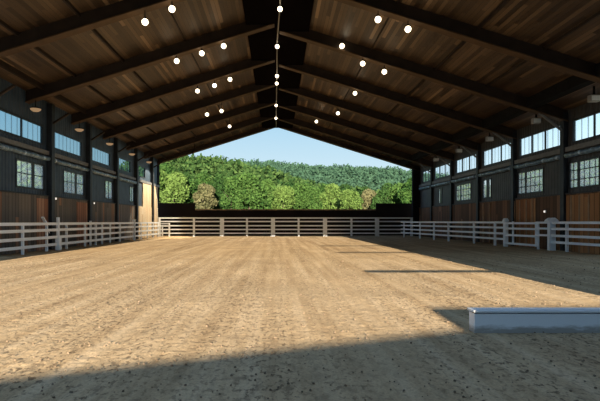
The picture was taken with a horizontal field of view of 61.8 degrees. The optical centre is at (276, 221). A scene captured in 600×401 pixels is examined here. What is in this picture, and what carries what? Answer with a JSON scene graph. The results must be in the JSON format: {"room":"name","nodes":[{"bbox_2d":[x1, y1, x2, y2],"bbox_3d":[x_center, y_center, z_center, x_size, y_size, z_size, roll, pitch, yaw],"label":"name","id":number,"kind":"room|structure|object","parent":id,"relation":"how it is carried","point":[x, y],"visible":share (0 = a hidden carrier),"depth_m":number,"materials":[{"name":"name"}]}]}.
{"room":"sports facility","nodes":[
{"label":"sports facility","id":0,"kind":"room"},
{"bbox_2d":[0,78,157,205],"bbox_3d":[-12.665,-2.453,31.450,0.130,8.306,43.700,0,0,0],"label":"wall","id":1,"kind":"structure","parent":0,"point":[13,101],"depth_m":29.10,"materials":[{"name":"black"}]},
{"bbox_2d":[0,108,42,144],"bbox_3d":[-12.635,-4.640,24.600,0.130,1.080,4.600,0,0,0],"label":"window","id":2,"kind":"structure","parent":1,"relation":"in","point":[1,109],"depth_m":24.69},
{"bbox_2d":[0,143,50,160],"bbox_3d":[-12.460,-3.400,24.450,0.260,0.295,5.608,0,0,0],"label":"curtain","id":3,"kind":"object","parent":1,"relation":"attached to","point":[2,146],"visible":1,"depth_m":24.41,"materials":[{"name":"plastic"}]},
{"bbox_2d":[16,158,44,190],"bbox_3d":[-12.635,-2.365,25.575,0.130,1.430,2.950,0,0,0],"label":"window","id":4,"kind":"structure","parent":1,"relation":"in","point":[33,164],"depth_m":25.80,"materials":[{"name":"clear glass"}]},
{"bbox_2d":[37,198,47,250],"bbox_3d":[-12.488,0.190,26.625,0.025,2.820,1.250,0,0,0],"label":"trim","id":5,"kind":"structure","parent":1,"relation":"attached to","point":[42,204],"depth_m":26.48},
{"bbox_2d":[0,191,134,254],"bbox_3d":[-12.550,0.120,33.100,0.100,2.960,23.000,0,0,0],"label":"trim","id":6,"kind":"structure","parent":1,"relation":"attached to","point":[14,207],"depth_m":28.21,"materials":[{"name":"wood"}]},
{"bbox_2d":[0,190,135,205],"bbox_3d":[-12.520,-1.395,33.100,0.160,0.070,23.000,0,0,0],"label":"trim","id":7,"kind":"structure","parent":1,"relation":"attached to","point":[0,190],"depth_m":28.34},
{"bbox_2d":[55,130,81,157],"bbox_3d":[-12.635,-4.640,30.125,0.130,1.080,4.250,0,0,0],"label":"window","id":8,"kind":"structure","parent":1,"relation":"in","point":[57,132],"depth_m":30.30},
{"bbox_2d":[55,159,89,171],"bbox_3d":[-12.460,-3.400,30.325,0.260,0.295,5.158,0,0,0],"label":"curtain","id":9,"kind":"object","parent":1,"relation":"attached to","point":[64,163],"visible":0.94,"depth_m":30.04,"materials":[{"name":"plastic"}]},
{"bbox_2d":[63,169,84,195],"bbox_3d":[-12.635,-2.365,31.050,0.130,1.430,3.200,0,0,0],"label":"window","id":10,"kind":"structure","parent":1,"relation":"in","point":[71,172],"depth_m":31.31,"materials":[{"name":"clear glass"}]},
{"bbox_2d":[0,136,159,186],"bbox_3d":[-12.520,-3.730,37.300,0.160,0.220,31.400,0,0,0],"label":"trim","id":11,"kind":"structure","parent":1,"relation":"attached to","point":[2,139],"depth_m":29.00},
{"bbox_2d":[77,202,86,245],"bbox_3d":[-12.488,0.190,32.050,0.025,2.820,1.700,0,0,0],"label":"trim","id":12,"kind":"structure","parent":1,"relation":"attached to","point":[81,207],"depth_m":31.91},
{"bbox_2d":[92,145,110,166],"bbox_3d":[-12.635,-4.640,35.700,0.130,1.080,4.100,0,0,0],"label":"window","id":13,"kind":"structure","parent":1,"relation":"in","point":[108,153],"depth_m":36.24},
{"bbox_2d":[92,169,116,178],"bbox_3d":[-12.460,-3.400,35.975,0.260,0.295,5.158,0,0,0],"label":"curtain","id":14,"kind":"object","parent":1,"relation":"attached to","point":[93,170],"visible":0.93,"depth_m":35.75,"materials":[{"name":"plastic"}]},
{"bbox_2d":[105,179,112,199],"bbox_3d":[-12.635,-2.365,37.450,0.130,1.430,1.700,0,0,0],"label":"window","id":15,"kind":"structure","parent":1,"relation":"in","point":[108,181],"depth_m":37.52,"materials":[{"name":"clear glass"}]},
{"bbox_2d":[119,157,130,173],"bbox_3d":[-12.635,-4.640,41.150,0.130,1.080,3.700,0,0,0],"label":"window","id":16,"kind":"structure","parent":1,"relation":"in","point":[126,160],"depth_m":41.76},
{"bbox_2d":[139,183,157,237],"bbox_3d":[-12.530,-1.000,48.450,0.140,5.200,7.700,0,0,0],"label":"trim","id":17,"kind":"structure","parent":1,"relation":"attached to","point":[145,211],"depth_m":48.26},
{"bbox_2d":[157,161,159,216],"bbox_3d":[-12.550,-2.378,52.950,0.100,7.956,0.600,0,0,0],"label":"trim","id":18,"kind":"structure","parent":1,"relation":"attached to","point":[158,166],"depth_m":52.75,"materials":[{"name":"black metal"}]},
{"bbox_2d":[0,0,261,158],"bbox_3d":[-6.750,-8.477,34.750,13.500,4.406,38.300,0,0,0],"label":"ceiling","id":19,"kind":"structure","parent":0,"point":[82,52],"depth_m":24.46,"materials":[{"name":"brown wood"}]},
{"bbox_2d":[0,59,165,158],"bbox_3d":[-11.750,-6.722,34.150,0.160,0.240,37.100,0,0,0],"label":"purlin","id":20,"kind":"object","parent":19,"relation":"attached to","point":[4,65],"visible":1,"depth_m":27.08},
{"bbox_2d":[0,19,181,152],"bbox_3d":[-10.100,-7.289,34.150,0.100,0.140,37.100,0,0,0],"label":"purlin","id":21,"kind":"object","parent":19,"relation":"attached to","point":[2,23],"visible":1,"depth_m":23.70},
{"bbox_2d":[0,0,184,57],"bbox_3d":[-6.320,-8.222,19.600,12.520,4.519,0.440,0,0,0],"label":"rafter","id":22,"kind":"object","parent":19,"relation":"attached to","point":[124,9],"visible":1,"depth_m":19.48,"materials":[{"name":"wood"}]},
{"bbox_2d":[62,0,203,145],"bbox_3d":[-7.700,-8.040,34.150,0.100,0.140,37.100,0,0,0],"label":"purlin","id":23,"kind":"object","parent":19,"relation":"attached to","point":[66,2],"visible":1,"depth_m":23.54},
{"bbox_2d":[25,22,273,103],"bbox_3d":[-6.320,-8.222,25.170,12.520,4.519,0.440,0,0,0],"label":"rafter","id":24,"kind":"object","parent":19,"relation":"attached to","point":[240,30],"visible":0.89,"depth_m":25.05,"materials":[{"name":"wood"}]},
{"bbox_2d":[71,58,274,124],"bbox_3d":[-6.320,-8.222,30.740,12.520,4.519,0.440,0,0,0],"label":"rafter","id":25,"kind":"object","parent":19,"relation":"attached to","point":[249,64],"visible":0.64,"depth_m":30.62,"materials":[{"name":"wood"}]},
{"bbox_2d":[103,83,274,139],"bbox_3d":[-6.320,-8.222,36.310,12.520,4.519,0.440,0,0,0],"label":"rafter","id":26,"kind":"object","parent":19,"relation":"attached to","point":[250,89],"visible":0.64,"depth_m":36.19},
{"bbox_2d":[166,6,233,135],"bbox_3d":[-4.600,-9.040,34.150,0.060,0.080,37.100,0,0,0],"label":"purlin","id":27,"kind":"object","parent":19,"relation":"attached to","point":[166,6],"visible":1,"depth_m":24.86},
{"bbox_2d":[126,102,274,150],"bbox_3d":[-6.320,-8.222,41.880,12.520,4.519,0.440,0,0,0],"label":"rafter","id":28,"kind":"object","parent":19,"relation":"attached to","point":[252,107],"visible":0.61,"depth_m":41.76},
{"bbox_2d":[144,116,274,158],"bbox_3d":[-6.320,-8.222,47.450,12.520,4.519,0.440,0,0,0],"label":"rafter","id":29,"kind":"object","parent":19,"relation":"attached to","point":[256,120],"visible":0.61,"depth_m":47.33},
{"bbox_2d":[158,127,272,162],"bbox_3d":[-6.320,-8.297,53.000,12.520,4.369,0.700,0,0,0],"label":"rafter","id":30,"kind":"object","parent":19,"relation":"attached to","point":[260,129],"visible":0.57,"depth_m":52.75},
{"bbox_2d":[160,203,411,235],"bbox_3d":[1.250,-0.110,54.725,29.500,3.820,0.250,0,0,0],"label":"wall","id":31,"kind":"structure","parent":0,"point":[166,209],"depth_m":54.60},
{"bbox_2d":[195,209,375,209],"bbox_3d":[0.928,-1.289,54.725,19.725,0.109,0.370,0,0,0],"label":"coping","id":32,"kind":"object","parent":31,"relation":"on","point":[195,209],"visible":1,"depth_m":54.54},
{"bbox_2d":[0,235,599,400],"bbox_3d":[1.500,1.530,23.651,31.000,0.047,65.301,0,0,0],"label":"floor","id":33,"kind":"structure","parent":0,"point":[223,315],"depth_m":7.71,"materials":[{"name":"sand"}]},
{"bbox_2d":[46,103,69,249],"bbox_3d":[-12.012,-2.453,27.500,1.177,8.006,0.360,0,0,0],"label":"wall post","id":34,"kind":"object","parent":33,"relation":"on","point":[50,108],"visible":0.96,"depth_m":27.32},
{"bbox_2d":[55,217,61,249],"bbox_3d":[-11.640,0.670,26.630,0.220,1.780,0.280,0,0,0],"label":"gate post","id":35,"kind":"object","parent":33,"relation":"on","point":[58,240],"visible":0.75,"depth_m":26.58,"materials":[{"name":"white paint"}]},
{"bbox_2d":[0,221,133,254],"bbox_3d":[-11.723,0.755,29.120,0.155,1.610,23.160,0,0,0],"label":"rail fence","id":36,"kind":"object","parent":33,"relation":"on","point":[90,228],"visible":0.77,"depth_m":27.40,"materials":[{"name":"white paint"}]},
{"bbox_2d":[86,124,104,244],"bbox_3d":[-12.012,-2.453,33.150,1.177,8.006,0.360,0,0,0],"label":"wall post","id":37,"kind":"object","parent":33,"relation":"on","point":[89,139],"visible":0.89,"depth_m":32.97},
{"bbox_2d":[114,138,129,240],"bbox_3d":[-12.012,-2.453,38.800,1.177,8.006,0.360,0,0,0],"label":"wall post","id":38,"kind":"object","parent":33,"relation":"on","point":[116,140],"visible":0.89,"depth_m":38.62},
{"bbox_2d":[134,148,147,238],"bbox_3d":[-12.012,-2.453,44.300,1.177,8.006,0.360,0,0,0],"label":"wall post","id":39,"kind":"object","parent":33,"relation":"on","point":[136,150],"visible":0.86,"depth_m":44.12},
{"bbox_2d":[136,222,158,238],"bbox_3d":[-11.732,0.805,45.400,0.135,1.510,8.200,0,0,0],"label":"rail fence","id":40,"kind":"object","parent":33,"relation":"on","point":[140,223],"visible":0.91,"depth_m":45.24,"materials":[{"name":"white paint"}]},
{"bbox_2d":[150,157,162,221],"bbox_3d":[-12.012,-2.453,49.900,1.177,8.006,0.360,0,0,0],"label":"wall post","id":41,"kind":"object","parent":33,"relation":"on","point":[152,166],"visible":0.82,"depth_m":49.72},
{"bbox_2d":[158,217,412,235],"bbox_3d":[0.899,0.565,51.970,26.418,1.990,0.120,0,0,0],"label":"rail fence","id":42,"kind":"object","parent":33,"relation":"on","point":[221,221],"visible":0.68,"depth_m":51.97,"materials":[{"name":"white paint"}]},
{"bbox_2d":[418,163,433,237],"bbox_3d":[14.335,-2.107,48.400,1.530,7.314,0.320,0,0,0],"label":"wall post","id":43,"kind":"object","parent":33,"relation":"on","point":[431,171],"visible":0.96,"depth_m":48.24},
{"bbox_2d":[436,156,453,238],"bbox_3d":[14.335,-2.107,42.900,1.530,7.314,0.320,0,0,0],"label":"wall post","id":44,"kind":"object","parent":33,"relation":"on","point":[451,164],"visible":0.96,"depth_m":42.74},
{"bbox_2d":[401,221,502,245],"bbox_3d":[13.140,0.779,40.012,0.180,1.562,18.474,0,0,-5],"label":"rail fence","id":45,"kind":"object","parent":33,"relation":"on","point":[448,226],"visible":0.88,"depth_m":37.79,"materials":[{"name":"white paint"}]},
{"bbox_2d":[461,145,480,241],"bbox_3d":[14.335,-2.107,37.200,1.530,7.314,0.320,0,0,0],"label":"wall post","id":46,"kind":"object","parent":33,"relation":"on","point":[477,156],"visible":0.82,"depth_m":37.06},
{"bbox_2d":[493,131,516,245],"bbox_3d":[14.335,-2.107,31.650,1.530,7.314,0.320,0,0,0],"label":"wall post","id":47,"kind":"object","parent":33,"relation":"on","point":[513,145],"visible":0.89,"depth_m":31.49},
{"bbox_2d":[502,218,508,246],"bbox_3d":[14.056,0.680,30.744,0.280,1.760,0.360,0,0,0],"label":"gate post","id":48,"kind":"object","parent":33,"relation":"on","point":[504,220],"visible":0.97,"depth_m":30.67,"materials":[{"name":"white paint"}]},
{"bbox_2d":[505,222,536,246],"bbox_3d":[14.197,0.700,29.121,0.159,1.400,3.058,0,0,-5],"label":"gate","id":49,"kind":"object","parent":48,"relation":"attached to","point":[512,228],"visible":1,"depth_m":29.16,"materials":[{"name":"white paint"}]},
{"bbox_2d":[467,307,599,332],"bbox_3d":[4.657,1.376,6.963,3.926,0.318,0.238,0,0,0],"label":"beam","id":50,"kind":"structure","parent":33,"relation":"on","point":[481,319],"depth_m":6.86,"materials":[{"name":"metal"}]},
{"bbox_2d":[536,222,546,248],"bbox_3d":[14.402,0.782,27.140,0.136,1.555,0.890,0,0,-7],"label":"fence panel","id":51,"kind":"object","parent":33,"relation":"on","point":[538,227],"visible":0.96,"depth_m":27.45,"materials":[{"name":"white paint"}]},
{"bbox_2d":[544,218,558,250],"bbox_3d":[14.477,0.680,26.370,0.600,1.760,0.360,0,0,0],"label":"gate post","id":52,"kind":"object","parent":33,"relation":"on","point":[550,246],"visible":0.76,"depth_m":26.25,"materials":[{"name":"white paint"}]},
{"bbox_2d":[539,112,567,250],"bbox_3d":[14.335,-2.107,26.100,1.530,7.314,0.320,0,0,0],"label":"wall post","id":53,"kind":"object","parent":33,"relation":"on","point":[563,128],"visible":0.75,"depth_m":25.94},
{"bbox_2d":[570,196,571,251],"bbox_3d":[14.957,0.125,25.450,0.035,2.850,0.100,0,0,0],"label":"batten","id":54,"kind":"object","parent":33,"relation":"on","point":[570,196],"visible":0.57,"depth_m":25.40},
{"bbox_2d":[551,221,599,251],"bbox_3d":[14.910,0.779,21.610,0.180,1.562,9.250,0,0,-5],"label":"rail fence","id":55,"kind":"object","parent":33,"relation":"on","point":[567,236],"visible":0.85,"depth_m":24.52,"materials":[{"name":"white paint"}]},
{"bbox_2d":[293,0,599,166],"bbox_3d":[8.000,-8.086,34.750,16.000,5.188,38.300,0,0,0],"label":"ceiling","id":56,"kind":"structure","parent":0,"point":[537,22],"depth_m":24.32,"materials":[{"name":"brown wood"}]},
{"bbox_2d":[242,0,313,127],"bbox_3d":[0.050,-10.170,34.150,3.200,0.620,37.100,0,0,0],"label":"ridge skylight","id":57,"kind":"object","parent":56,"relation":"attached to","point":[295,15],"depth_m":28.50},
{"bbox_2d":[276,0,280,126],"bbox_3d":[0.003,-9.800,33.900,0.174,0.181,36.201,0,0,0],"label":"cable","id":58,"kind":"object","parent":57,"relation":"attached to","point":[279,0],"visible":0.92,"depth_m":29.60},
{"bbox_2d":[281,127,419,170],"bbox_3d":[7.570,-7.906,53.000,15.020,5.151,0.700,0,0,0],"label":"rafter","id":59,"kind":"object","parent":56,"relation":"attached to","point":[295,130],"visible":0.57,"depth_m":52.75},
{"bbox_2d":[278,118,433,167],"bbox_3d":[7.570,-7.831,48.350,15.020,5.301,0.440,0,0,0],"label":"rafter","id":60,"kind":"object","parent":56,"relation":"attached to","point":[297,122],"visible":0.86,"depth_m":48.23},
{"bbox_2d":[323,0,398,136],"bbox_3d":[4.900,-8.946,34.150,0.060,0.080,37.100,0,0,0],"label":"purlin","id":61,"kind":"object","parent":56,"relation":"attached to","point":[397,1],"visible":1,"depth_m":25.37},
{"bbox_2d":[278,105,453,160],"bbox_3d":[7.570,-7.831,42.780,15.020,5.301,0.440,0,0,0],"label":"rafter","id":62,"kind":"object","parent":56,"relation":"attached to","point":[299,109],"visible":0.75,"depth_m":42.66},
{"bbox_2d":[279,87,480,151],"bbox_3d":[7.570,-7.831,37.210,15.020,5.301,0.440,0,0,0],"label":"rafter","id":63,"kind":"object","parent":56,"relation":"attached to","point":[305,93],"visible":0.82,"depth_m":37.09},
{"bbox_2d":[279,63,516,138],"bbox_3d":[7.570,-7.831,31.640,15.020,5.301,0.440,0,0,0],"label":"rafter","id":64,"kind":"object","parent":56,"relation":"attached to","point":[305,69],"visible":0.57,"depth_m":31.52,"materials":[{"name":"wood"}]},
{"bbox_2d":[279,29,568,121],"bbox_3d":[7.570,-7.831,26.070,15.020,5.301,0.440,0,0,0],"label":"rafter","id":65,"kind":"object","parent":56,"relation":"attached to","point":[319,39],"visible":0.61,"depth_m":25.95,"materials":[{"name":"wood"}]},
{"bbox_2d":[354,0,509,146],"bbox_3d":[8.200,-7.883,34.150,0.100,0.140,37.100,0,0,0],"label":"purlin","id":66,"kind":"object","parent":56,"relation":"attached to","point":[499,7],"visible":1,"depth_m":23.12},
{"bbox_2d":[334,0,599,83],"bbox_3d":[7.570,-7.831,20.500,15.020,5.301,0.440,0,0,0],"label":"rafter","id":67,"kind":"object","parent":56,"relation":"attached to","point":[402,12],"visible":1,"depth_m":20.38,"materials":[{"name":"wood"}]},
{"bbox_2d":[380,11,599,154],"bbox_3d":[10.900,-7.048,34.150,0.080,0.120,37.100,0,0,0],"label":"purlin","id":68,"kind":"object","parent":56,"relation":"attached to","point":[597,14],"visible":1,"depth_m":22.12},
{"bbox_2d":[587,86,599,101],"bbox_3d":[14.200,-5.708,22.394,0.440,0.695,0.292,0,0,0],"label":"floodlight","id":69,"kind":"object","parent":56,"relation":"attached to","point":[593,97],"visible":1,"depth_m":22.27,"materials":[{"name":"grey metal"}]},
{"bbox_2d":[420,101,599,206],"bbox_3d":[15.165,-2.062,31.450,0.130,7.524,43.700,0,0,0],"label":"wall","id":70,"kind":"structure","parent":0,"point":[500,182],"depth_m":31.26,"materials":[{"name":"grey"}]},
{"bbox_2d":[412,168,419,235],"bbox_3d":[14.725,-2.037,53.000,0.750,7.274,0.500,0,0,0],"label":"support column","id":71,"kind":"structure","parent":70,"relation":"attached to","point":[415,173],"depth_m":52.75,"materials":[{"name":"black metal"}]},
{"bbox_2d":[438,188,442,203],"bbox_3d":[15.135,-2.365,46.200,0.130,1.430,1.200,0,0,0],"label":"window","id":72,"kind":"structure","parent":70,"relation":"in","point":[440,190],"depth_m":46.23,"materials":[{"name":"clear glass"}]},
{"bbox_2d":[434,162,449,179],"bbox_3d":[15.135,-4.590,45.650,0.130,1.220,4.600,0,0,0],"label":"window","id":73,"kind":"structure","parent":70,"relation":"in","point":[445,164],"depth_m":46.37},
{"bbox_2d":[456,182,470,201],"bbox_3d":[15.135,-2.365,40.550,0.130,1.430,3.300,0,0,0],"label":"window","id":74,"kind":"structure","parent":70,"relation":"in","point":[468,183],"depth_m":40.56,"materials":[{"name":"clear glass"}]},
{"bbox_2d":[451,175,475,182],"bbox_3d":[14.960,-3.400,40.050,0.260,0.295,5.208,0,0,0],"label":"curtain","id":75,"kind":"object","parent":70,"relation":"attached to","point":[472,176],"visible":0.98,"depth_m":39.80,"materials":[{"name":"plastic"}]},
{"bbox_2d":[455,153,475,173],"bbox_3d":[15.135,-4.590,39.950,0.130,1.220,4.600,0,0,0],"label":"window","id":76,"kind":"structure","parent":70,"relation":"in","point":[462,158],"depth_m":40.48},
{"bbox_2d":[482,178,490,198],"bbox_3d":[15.135,-2.365,35.950,0.130,1.430,1.500,0,0,0],"label":"window","id":77,"kind":"structure","parent":70,"relation":"in","point":[487,179],"depth_m":36.09,"materials":[{"name":"clear glass"}]},
{"bbox_2d":[478,166,510,176],"bbox_3d":[14.960,-3.400,34.425,0.260,0.295,5.058,0,0,0],"label":"curtain","id":78,"kind":"object","parent":70,"relation":"attached to","point":[509,167],"visible":0.97,"depth_m":34.12,"materials":[{"name":"plastic"}]},
{"bbox_2d":[482,141,510,166],"bbox_3d":[15.135,-4.590,34.400,0.130,1.220,4.600,0,0,0],"label":"window","id":79,"kind":"structure","parent":70,"relation":"in","point":[500,145],"depth_m":35.16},
{"bbox_2d":[419,191,599,249],"bbox_3d":[15.050,0.100,37.650,0.100,3.000,30.700,0,0,0],"label":"wainscoting","id":80,"kind":"structure","parent":70,"relation":"attached to","point":[499,210],"depth_m":35.63,"materials":[{"name":"wood"}]},
{"bbox_2d":[419,139,599,186],"bbox_3d":[15.020,-3.720,37.650,0.160,0.240,30.700,0,0,0],"label":"trim","id":81,"kind":"structure","parent":70,"relation":"attached to","point":[597,141],"depth_m":29.82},
{"bbox_2d":[419,190,599,207],"bbox_3d":[15.020,-1.435,37.650,0.160,0.070,30.700,0,0,0],"label":"trim","id":82,"kind":"structure","parent":70,"relation":"attached to","point":[592,190],"depth_m":29.76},
{"bbox_2d":[516,198,535,247],"bbox_3d":[14.988,0.130,30.150,0.025,2.940,2.300,0,0,0],"label":"wall panel","id":83,"kind":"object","parent":70,"relation":"attached to","point":[529,201],"depth_m":30.13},
{"bbox_2d":[517,167,543,194],"bbox_3d":[15.135,-2.365,29.825,0.130,1.430,3.050,0,0,0],"label":"window","id":84,"kind":"structure","parent":70,"relation":"in","point":[542,168],"depth_m":29.84,"materials":[{"name":"clear glass"}]},
{"bbox_2d":[513,155,559,168],"bbox_3d":[14.960,-3.400,28.875,0.260,0.295,5.058,0,0,0],"label":"curtain","id":85,"kind":"object","parent":70,"relation":"attached to","point":[556,157],"visible":0.96,"depth_m":28.48,"materials":[{"name":"plastic"}]},
{"bbox_2d":[519,124,559,157],"bbox_3d":[15.135,-4.590,28.850,0.130,1.220,4.600,0,0,0],"label":"window","id":86,"kind":"structure","parent":70,"relation":"in","point":[552,127],"depth_m":28.97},
{"bbox_2d":[578,195,579,251],"bbox_3d":[14.957,0.125,24.750,0.035,2.850,0.100,0,0,0],"label":"batten","id":87,"kind":"object","parent":70,"relation":"attached to","point":[578,195],"visible":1,"depth_m":24.70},
{"bbox_2d":[564,146,599,157],"bbox_3d":[14.960,-3.400,24.100,0.260,0.295,3.512,0,0,0],"label":"curtain","id":88,"kind":"object","parent":70,"relation":"attached to","point":[595,148],"visible":1,"depth_m":24.32,"materials":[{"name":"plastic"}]},
{"bbox_2d":[566,193,599,254],"bbox_3d":[14.988,0.130,24.550,0.025,2.940,2.700,0,0,0],"label":"wall panel","id":89,"kind":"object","parent":70,"relation":"attached to","point":[594,197],"depth_m":24.35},
{"bbox_2d":[568,156,599,189],"bbox_3d":[15.135,-2.365,24.600,0.130,1.430,2.500,0,0,0],"label":"window","id":90,"kind":"structure","parent":70,"relation":"in","point":[578,162],"depth_m":24.96,"materials":[{"name":"clear glass"}]},
{"bbox_2d":[572,110,599,143],"bbox_3d":[15.135,-4.590,24.075,0.130,1.220,2.950,0,0,0],"label":"window","id":91,"kind":"structure","parent":70,"relation":"in","point":[596,112],"depth_m":24.51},
{"bbox_2d":[588,194,589,253],"bbox_3d":[14.957,0.125,24.000,0.035,2.850,0.100,0,0,0],"label":"batten","id":92,"kind":"object","parent":70,"relation":"attached to","point":[588,194],"visible":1,"depth_m":23.95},
{"label":"outside","id":93,"kind":"structure","parent":0,"visible":0},
{"bbox_3d":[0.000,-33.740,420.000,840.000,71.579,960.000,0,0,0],"label":"ground","id":94,"kind":"structure","parent":93,"visible":0},
{"bbox_2d":[17,160,40,188],"bbox_3d":[-24.087,-2.126,49.119,5.393,8.877,4.869,0,0,-29],"label":"tree","id":95,"kind":"object","parent":94,"relation":"on","point":[24,164],"visible":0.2,"depth_m":47.41,"materials":[{"name":"green plant"}]},
{"bbox_2d":[64,171,81,193],"bbox_3d":[-25.280,-2.280,60.812,4.459,9.151,5.342,0,0,-37],"label":"tree","id":96,"kind":"object","parent":94,"relation":"on","point":[67,176],"visible":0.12,"depth_m":60.11,"materials":[{"name":"green plant"}]},
{"bbox_2d":[160,170,167,202],"bbox_3d":[-30.165,-5.780,125.508,8.846,14.800,9.668,0,0,35],"label":"tree","id":97,"kind":"object","parent":94,"relation":"on","point":[163,174],"visible":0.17,"depth_m":124.00,"materials":[{"name":"green plant"}]},
{"bbox_2d":[160,164,174,198],"bbox_3d":[-34.781,-7.909,150.387,10.520,19.167,9.773,0,0,-30],"label":"tree","id":98,"kind":"object","parent":94,"relation":"on","point":[167,168],"visible":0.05,"depth_m":148.62,"materials":[{"name":"green plant"}]},
{"bbox_2d":[160,172,189,202],"bbox_3d":[-23.434,-4.898,116.554,7.598,13.244,8.303,0,0,21],"label":"tree","id":99,"kind":"object","parent":94,"relation":"on","point":[175,182],"visible":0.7,"depth_m":114.34,"materials":[{"name":"green plant"}]},
{"bbox_2d":[171,179,203,207],"bbox_3d":[-21.200,-4.387,121.753,9.776,11.867,8.493,0,0,-8],"label":"tree","id":100,"kind":"object","parent":94,"relation":"on","point":[193,185],"visible":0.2,"depth_m":119.66,"materials":[{"name":"green plant"}]},
{"bbox_2d":[187,172,212,201],"bbox_3d":[-23.559,-6.758,152.784,9.081,16.645,8.436,0,0,-8],"label":"tree","id":101,"kind":"object","parent":94,"relation":"on","point":[202,177],"visible":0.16,"depth_m":150.97,"materials":[{"name":"green plant"}]},
{"bbox_2d":[192,182,218,208],"bbox_3d":[-16.686,-3.654,113.474,6.416,10.669,6.839,0,0,3],"label":"tree","id":102,"kind":"object","parent":94,"relation":"on","point":[206,192],"visible":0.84,"depth_m":112.82,"materials":[{"name":"brown plant"}]},
{"bbox_2d":[210,182,224,208],"bbox_3d":[-13.937,-4.162,123.880,6.411,11.351,7.328,0,0,25],"label":"tree","id":103,"kind":"object","parent":94,"relation":"on","point":[218,186],"visible":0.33,"depth_m":121.99,"materials":[{"name":"green plant"}]},
{"bbox_2d":[212,173,226,193],"bbox_3d":[-16.725,-6.924,158.593,9.552,16.677,10.919,0,0,-7],"label":"tree","id":104,"kind":"object","parent":94,"relation":"on","point":[217,176],"visible":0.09,"depth_m":156.37,"materials":[{"name":"green plant"}]},
{"bbox_2d":[220,176,247,208],"bbox_3d":[-9.761,-4.206,112.817,6.262,11.804,6.741,0,0,-11],"label":"tree","id":105,"kind":"object","parent":94,"relation":"on","point":[231,184],"visible":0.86,"depth_m":110.94,"materials":[{"name":"green plant"}]},
{"bbox_2d":[119,153,379,208],"bbox_3d":[-23.106,-19.986,240.149,196.269,44.719,153.108,0,0,0],"label":"forest","id":106,"kind":"object","parent":94,"relation":"on","point":[194,165],"visible":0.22,"depth_m":251.03,"materials":[{"name":"green plant"}]},
{"bbox_2d":[229,172,271,208],"bbox_3d":[-6.503,-4.875,115.580,11.181,13.143,9.714,0,0,40],"label":"tree","id":107,"kind":"object","parent":94,"relation":"on","point":[253,198],"visible":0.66,"depth_m":113.59,"materials":[{"name":"green plant"}]},
{"bbox_2d":[257,178,275,207],"bbox_3d":[-2.622,-4.433,121.958,6.729,11.971,6.251,0,0,33],"label":"tree","id":108,"kind":"object","parent":94,"relation":"on","point":[269,186],"visible":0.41,"depth_m":120.29,"materials":[{"name":"green plant"}]},
{"bbox_2d":[271,185,295,208],"bbox_3d":[1.489,-3.273,113.525,5.704,9.812,6.233,0,0,-5],"label":"tree","id":109,"kind":"object","parent":94,"relation":"on","point":[284,193],"visible":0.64,"depth_m":112.19,"materials":[{"name":"green plant"}]},
{"bbox_2d":[290,183,311,208],"bbox_3d":[5.519,-3.855,117.969,7.596,10.858,8.743,0,0,45],"label":"tree","id":110,"kind":"object","parent":94,"relation":"on","point":[299,188],"visible":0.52,"depth_m":115.85,"materials":[{"name":"green plant"}]},
{"bbox_2d":[303,187,322,208],"bbox_3d":[8.026,-3.163,113.576,4.892,9.476,5.266,0,0,12],"label":"tree","id":111,"kind":"object","parent":94,"relation":"on","point":[312,193],"visible":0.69,"depth_m":113.04,"materials":[{"name":"green plant"}]},
{"bbox_2d":[319,183,341,208],"bbox_3d":[12.971,-3.903,120.971,6.693,10.894,6.124,0,0,-22],"label":"tree","id":112,"kind":"object","parent":94,"relation":"on","point":[331,192],"visible":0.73,"depth_m":119.28,"materials":[{"name":"green plant"}]},
{"bbox_2d":[338,189,363,208],"bbox_3d":[16.608,-2.857,112.625,5.793,8.908,5.301,0,0,29],"label":"tree","id":113,"kind":"object","parent":94,"relation":"on","point":[347,196],"visible":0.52,"depth_m":111.67,"materials":[{"name":"green plant"}]},
{"bbox_2d":[225,158,485,190],"bbox_3d":[62.738,-47.033,582.058,377.464,74.555,294.958,0,0,0],"label":"forest","id":114,"kind":"object","parent":94,"relation":"on","point":[375,177],"visible":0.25,"depth_m":574.63,"materials":[{"name":"plant"}]},
{"bbox_2d":[358,188,376,208],"bbox_3d":[21.028,-3.149,117.868,6.051,9.417,5.677,0,0,-18],"label":"tree","id":115,"kind":"object","parent":94,"relation":"on","point":[367,195],"visible":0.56,"depth_m":116.49,"materials":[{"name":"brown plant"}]},
{"bbox_2d":[370,190,390,208],"bbox_3d":[23.831,-2.861,113.259,6.270,8.880,5.485,0,0,42],"label":"tree","id":116,"kind":"object","parent":94,"relation":"on","point":[382,197],"visible":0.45,"depth_m":113.07,"materials":[{"name":"green plant"}]},
{"bbox_2d":[388,182,407,202],"bbox_3d":[29.231,-3.895,119.267,7.642,10.908,8.796,0,0,-15],"label":"tree","id":117,"kind":"object","parent":94,"relation":"on","point":[393,194],"visible":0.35,"depth_m":117.63,"materials":[{"name":"green plant"}]},
{"bbox_2d":[397,177,411,202],"bbox_3d":[30.488,-4.172,112.122,5.824,11.696,6.269,0,0,-29],"label":"tree","id":118,"kind":"object","parent":94,"relation":"on","point":[406,192],"visible":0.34,"depth_m":111.98,"materials":[{"name":"green plant"}]},
{"bbox_2d":[459,184,485,199],"bbox_3d":[28.404,-1.789,72.960,5.084,8.034,4.591,0,0,-7],"label":"tree","id":119,"kind":"object","parent":94,"relation":"on","point":[465,184],"visible":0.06,"depth_m":71.67,"materials":[{"name":"green plant"}]},
{"bbox_2d":[520,169,541,192],"bbox_3d":[27.723,-2.058,55.311,6.136,8.695,6.388,0,0,-17],"label":"tree","id":120,"kind":"object","parent":94,"relation":"on","point":[537,171],"visible":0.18,"depth_m":53.93,"materials":[{"name":"green plant"}]},
{"bbox_2d":[572,158,597,186],"bbox_3d":[26.243,-2.217,43.188,4.204,9.016,5.037,0,0,33],"label":"tree","id":121,"kind":"object","parent":94,"relation":"on","point":[592,160],"visible":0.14,"depth_m":42.13,"materials":[{"name":"green plant"}]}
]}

